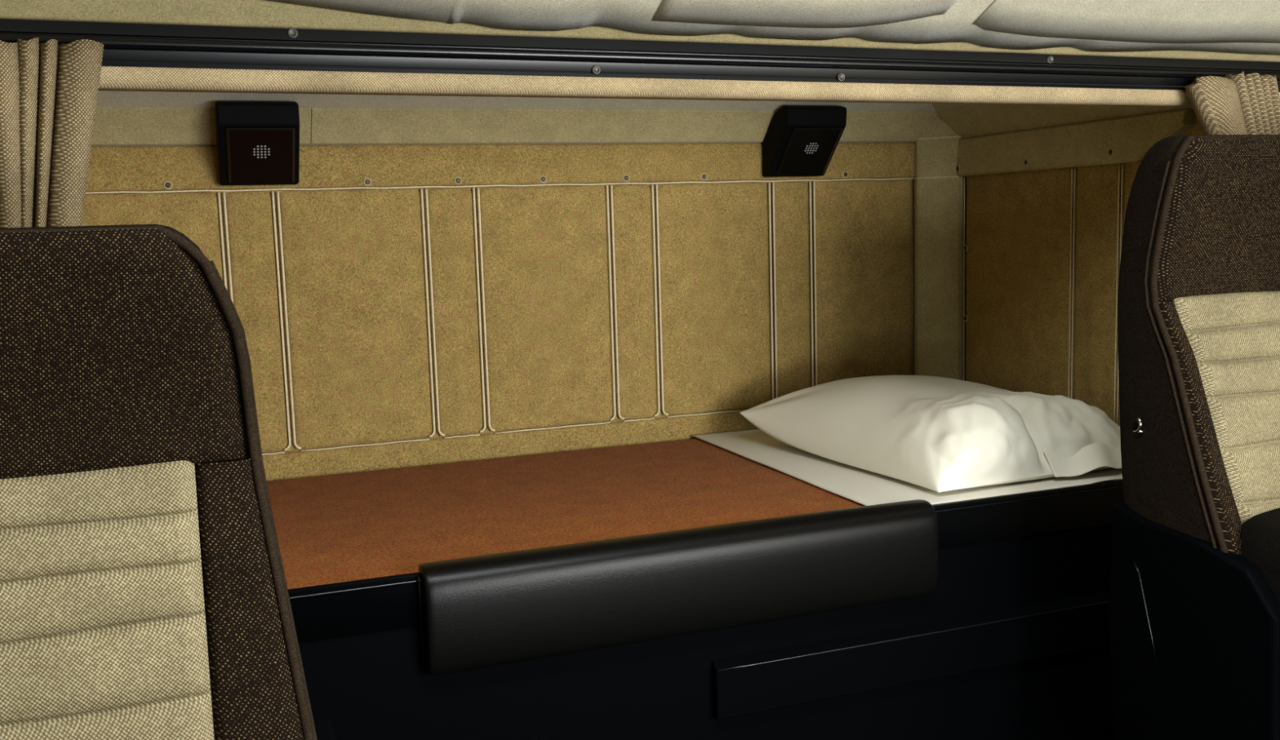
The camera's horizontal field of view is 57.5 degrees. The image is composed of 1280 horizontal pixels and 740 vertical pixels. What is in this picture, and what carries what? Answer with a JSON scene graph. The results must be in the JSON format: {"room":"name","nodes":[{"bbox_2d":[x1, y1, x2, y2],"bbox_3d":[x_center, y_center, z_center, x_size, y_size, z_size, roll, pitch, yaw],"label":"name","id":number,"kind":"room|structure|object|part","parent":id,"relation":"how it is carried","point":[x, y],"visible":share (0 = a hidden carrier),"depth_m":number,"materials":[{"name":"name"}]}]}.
{"room":"truck cab interior","nodes":[
{"label":"truck cab interior","id":0,"kind":"room"},
{"bbox_2d":[81,142,915,481],"bbox_3d":[-0.186,0.067,2.236,2.270,1.270,0.063,-4,7,-20],"label":"wall","id":1,"kind":"structure","parent":0,"point":[397,306],"depth_m":2.18,"materials":[{"name":"gold fabric"}]},
{"bbox_3d":[-0.856,-0.065,1.941,0.321,0.455,0.013,-4,7,-20],"label":"quilted panel","id":2,"kind":"part","parent":1,"relation":"part of","materials":[{"name":"beige fabric"}]},
{"bbox_2d":[91,106,311,146],"bbox_3d":[-0.786,-0.402,1.902,0.483,0.069,0.064,-4,7,-20],"label":"trim","id":3,"kind":"structure","parent":1,"relation":"attached to","point":[113,126],"depth_m":1.90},
{"bbox_3d":[-0.660,-0.080,2.015,0.076,0.455,0.009,-4,7,-20],"label":"quilted panel","id":4,"kind":"part","parent":1,"relation":"part of","materials":[{"name":"beige fabric"}]},
{"bbox_2d":[214,101,299,186],"bbox_3d":[-0.630,-0.373,1.925,0.128,0.130,0.114,-4,7,-20],"label":"wall speaker","id":5,"kind":"object","parent":1,"relation":"attached to","point":[258,142],"visible":1,"depth_m":1.89,"materials":[{"name":"black plastic"}]},
{"bbox_3d":[-0.622,-0.355,1.917,0.106,0.088,0.084,-4,7,-20],"label":"panel","id":6,"kind":"part","parent":5,"relation":"part of","materials":[{"name":"black plastic"}]},
{"bbox_2d":[253,145,270,158],"bbox_3d":[-0.618,-0.357,1.906,0.027,0.020,0.019,-4,7,-20],"label":"grille","id":7,"kind":"object","parent":5,"relation":"attached to","point":[259,151],"depth_m":1.91,"materials":[{"name":"silver metal"}]},
{"bbox_3d":[-0.499,-0.092,2.073,0.244,0.455,0.013,-4,7,-20],"label":"quilted panel","id":8,"kind":"part","parent":1,"relation":"part of","materials":[{"name":"beige fabric"}]},
{"bbox_3d":[-0.337,-0.105,2.135,0.084,0.455,0.010,-4,7,-20],"label":"quilted panel","id":9,"kind":"part","parent":1,"relation":"part of","materials":[{"name":"beige fabric"}]},
{"bbox_2d":[96,90,936,111],"bbox_3d":[-0.172,-0.483,2.020,1.725,0.048,0.160,-4,7,-20],"label":"trim","id":10,"kind":"structure","parent":1,"relation":"attached to","point":[105,98],"depth_m":2.01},
{"bbox_3d":[-0.172,-0.117,2.194,0.246,0.455,0.013,-4,7,-20],"label":"quilted panel","id":11,"kind":"part","parent":1,"relation":"part of","materials":[{"name":"beige fabric"}]},
{"bbox_2d":[311,107,937,145],"bbox_3d":[0.019,-0.464,2.199,1.236,0.069,0.065,-4,7,-20],"label":"trim","id":12,"kind":"structure","parent":1,"relation":"attached to","point":[329,126],"depth_m":2.14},
{"bbox_3d":[-0.009,-0.130,2.256,0.081,0.455,0.010,-4,7,-20],"label":"quilted panel","id":13,"kind":"part","parent":1,"relation":"part of","materials":[{"name":"beige fabric"}]},
{"bbox_3d":[0.151,-0.142,2.314,0.239,0.455,0.012,-4,7,-20],"label":"quilted panel","id":14,"kind":"part","parent":1,"relation":"part of","materials":[{"name":"beige fabric"}]},
{"bbox_3d":[0.311,-0.154,2.374,0.081,0.455,0.010,-4,7,-20],"label":"quilted panel","id":15,"kind":"part","parent":1,"relation":"part of","materials":[{"name":"beige fabric"}]},
{"bbox_2d":[762,105,846,177],"bbox_3d":[0.320,-0.446,2.276,0.128,0.130,0.114,-4,7,-20],"label":"wall speaker","id":16,"kind":"object","parent":1,"relation":"attached to","point":[799,140],"visible":1,"depth_m":2.25,"materials":[{"name":"black plastic"}]},
{"bbox_3d":[0.328,-0.428,2.268,0.106,0.088,0.084,-4,7,-20],"label":"panel","id":17,"kind":"part","parent":16,"relation":"part of","materials":[{"name":"black plastic"}]},
{"bbox_2d":[804,142,818,153],"bbox_3d":[0.332,-0.429,2.257,0.027,0.020,0.019,-4,7,-20],"label":"grille","id":18,"kind":"object","parent":16,"relation":"attached to","point":[809,148],"depth_m":2.26,"materials":[{"name":"silver metal"}]},
{"bbox_3d":[0.469,-0.166,2.431,0.234,0.455,0.013,-4,7,-20],"label":"quilted panel","id":19,"kind":"part","parent":1,"relation":"part of","materials":[{"name":"beige fabric"}]},
{"bbox_2d":[914,115,963,380],"bbox_3d":[0.623,-0.185,2.440,0.101,0.690,0.016,1,8,24],"label":"trim","id":20,"kind":"structure","parent":1,"relation":"attached to","point":[938,189],"depth_m":2.43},
{"bbox_2d":[955,108,1204,426],"bbox_3d":[0.793,0.041,2.203,0.078,1.270,0.712,-4,7,-20],"label":"wall","id":21,"kind":"structure","parent":0,"point":[1044,208],"depth_m":2.17,"materials":[{"name":"gold fabric"}]},
{"bbox_2d":[0,0,1279,62],"bbox_3d":[0.208,-0.530,1.213,2.145,0.311,0.600,-4,7,-20],"label":"trim","id":22,"kind":"structure","parent":21,"relation":"attached to","point":[254,13],"depth_m":1.30,"materials":[{"name":"beige fabric"}]},
{"bbox_2d":[0,17,1279,92],"bbox_3d":[0.121,-0.391,1.477,2.105,0.058,0.020,-4,7,-20],"label":"rail","id":23,"kind":"object","parent":21,"relation":"attached to","point":[126,44],"visible":0.98,"depth_m":1.41,"materials":[{"name":"black metal"}]},
{"bbox_2d":[0,37,103,227],"bbox_3d":[-0.656,-0.030,1.194,0.245,0.606,0.026,-4,7,-20],"label":"curtain","id":24,"kind":"object","parent":23,"relation":"hanging from","point":[49,90],"visible":0.35,"depth_m":1.18,"materials":[{"name":"beige fabric"}]},
{"bbox_2d":[1184,71,1279,134],"bbox_3d":[0.916,-0.286,1.760,0.235,0.319,0.026,-4,7,-20],"label":"curtain","id":25,"kind":"object","parent":23,"relation":"hanging from","point":[1240,104],"visible":0.34,"depth_m":1.73,"materials":[{"name":"beige fabric"}]},
{"bbox_2d":[98,66,1279,107],"bbox_3d":[0.112,-0.383,1.502,2.145,0.079,0.044,-4,7,-20],"label":"trim","id":26,"kind":"structure","parent":21,"relation":"attached to","point":[112,77],"depth_m":1.43,"materials":[{"name":"beige fabric"}]},
{"bbox_2d":[266,0,1279,55],"bbox_3d":[0.187,-0.518,1.194,2.190,0.265,0.567,-4,7,-20],"label":"ceiling","id":27,"kind":"structure","parent":21,"relation":"attached to","point":[956,24],"depth_m":1.43,"materials":[{"name":"white fabric"}]},
{"bbox_2d":[652,0,956,27],"bbox_3d":[0.286,-0.526,1.216,0.391,0.241,0.531,-4,7,-20],"label":"trim","id":28,"kind":"structure","parent":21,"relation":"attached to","point":[770,13],"depth_m":1.45,"materials":[{"name":"white fabric"}]},
{"bbox_3d":[0.730,-0.166,2.280,0.013,0.477,0.315,-4,7,-20],"label":"quilted panel","id":29,"kind":"part","parent":21,"relation":"part of","materials":[{"name":"beige fabric"}]},
{"bbox_2d":[931,103,1193,137],"bbox_3d":[0.677,-0.486,2.072,0.210,0.105,0.640,-4,7,-20],"label":"trim","id":30,"kind":"structure","parent":21,"relation":"attached to","point":[966,120],"depth_m":2.19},
{"bbox_3d":[0.808,-0.143,2.074,0.012,0.477,0.105,-4,7,-20],"label":"quilted panel","id":31,"kind":"part","parent":21,"relation":"part of","materials":[{"name":"beige fabric"}]},
{"bbox_2d":[973,0,1279,43],"bbox_3d":[0.869,-0.567,1.433,0.742,0.243,0.534,-4,7,-20],"label":"trim","id":32,"kind":"structure","parent":21,"relation":"attached to","point":[1151,21],"depth_m":1.61,"materials":[{"name":"white fabric"}]},
{"bbox_3d":[0.862,-0.127,1.931,0.012,0.477,0.181,-4,7,-20],"label":"quilted panel","id":33,"kind":"part","parent":21,"relation":"part of","materials":[{"name":"beige fabric"}]},
{"bbox_3d":[0.441,0.897,0.740,2.450,0.050,3.460,-4,7,-20],"label":"floor","id":34,"kind":"structure","parent":0,"visible":0},
{"bbox_2d":[0,224,336,739],"bbox_3d":[-0.456,0.402,0.755,0.569,0.984,0.642,-4,7,-20],"label":"seat","id":35,"kind":"object","parent":34,"relation":"on","point":[144,596],"visible":1,"depth_m":0.96,"materials":[{"name":"brown fabric"}]},
{"bbox_3d":[-0.517,0.297,0.893,0.358,0.403,0.183,-4,7,-20],"label":"insert panel","id":36,"kind":"part","parent":35,"relation":"part of","materials":[{"name":"beige fabric"}]},
{"bbox_2d":[287,480,1124,739],"bbox_3d":[-0.032,0.458,1.901,1.762,0.564,0.732,-4,7,-20],"label":"bunk base","id":37,"kind":"object","parent":34,"relation":"on","point":[984,619],"visible":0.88,"depth_m":1.59,"materials":[{"name":"black plastic"}]},
{"bbox_2d":[266,438,1119,589],"bbox_3d":[-0.050,0.205,1.894,1.752,0.030,0.695,-4,7,-20],"label":"mattress","id":38,"kind":"object","parent":37,"relation":"on","point":[346,527],"visible":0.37,"depth_m":1.79,"materials":[{"name":"orange fabric"}]},
{"bbox_2d":[692,428,1122,506],"bbox_3d":[0.492,0.145,2.093,0.579,0.007,0.697,-4,7,-20],"label":"sheet","id":39,"kind":"object","parent":38,"relation":"on","point":[861,486],"visible":0.3,"depth_m":1.87,"materials":[{"name":"beige fabric"}]},
{"bbox_2d":[739,375,1121,492],"bbox_3d":[0.529,0.084,2.037,0.524,0.128,0.571,-4,7,-20],"label":"pillow","id":40,"kind":"object","parent":39,"relation":"on","point":[938,434],"visible":0.88,"depth_m":1.87,"materials":[{"name":"beige fabric"}]},
{"bbox_2d":[1108,134,1279,739],"bbox_3d":[0.958,0.245,1.356,0.499,1.062,0.642,-4,7,-20],"label":"seat","id":41,"kind":"object","parent":34,"relation":"on","point":[1194,604],"visible":1,"depth_m":1.46,"materials":[{"name":"brown fabric"}]},
{"bbox_3d":[0.884,0.047,1.513,0.489,0.703,0.256,-4,7,-20],"label":"backrest","id":42,"kind":"part","parent":41,"relation":"part of","materials":[{"name":"brown fabric"}]},
{"bbox_3d":[0.896,0.101,1.490,0.391,0.403,0.183,-4,7,-20],"label":"insert panel","id":43,"kind":"part","parent":41,"relation":"part of","materials":[{"name":"beige fabric"}]},
{"bbox_2d":[1240,508,1279,603],"bbox_3d":[0.984,0.250,1.287,0.460,0.148,0.495,-4,7,-20],"label":"cushion","id":44,"kind":"object","parent":41,"relation":"on","point":[1260,527],"depth_m":1.35,"materials":[{"name":"black fabric"}]}
]}

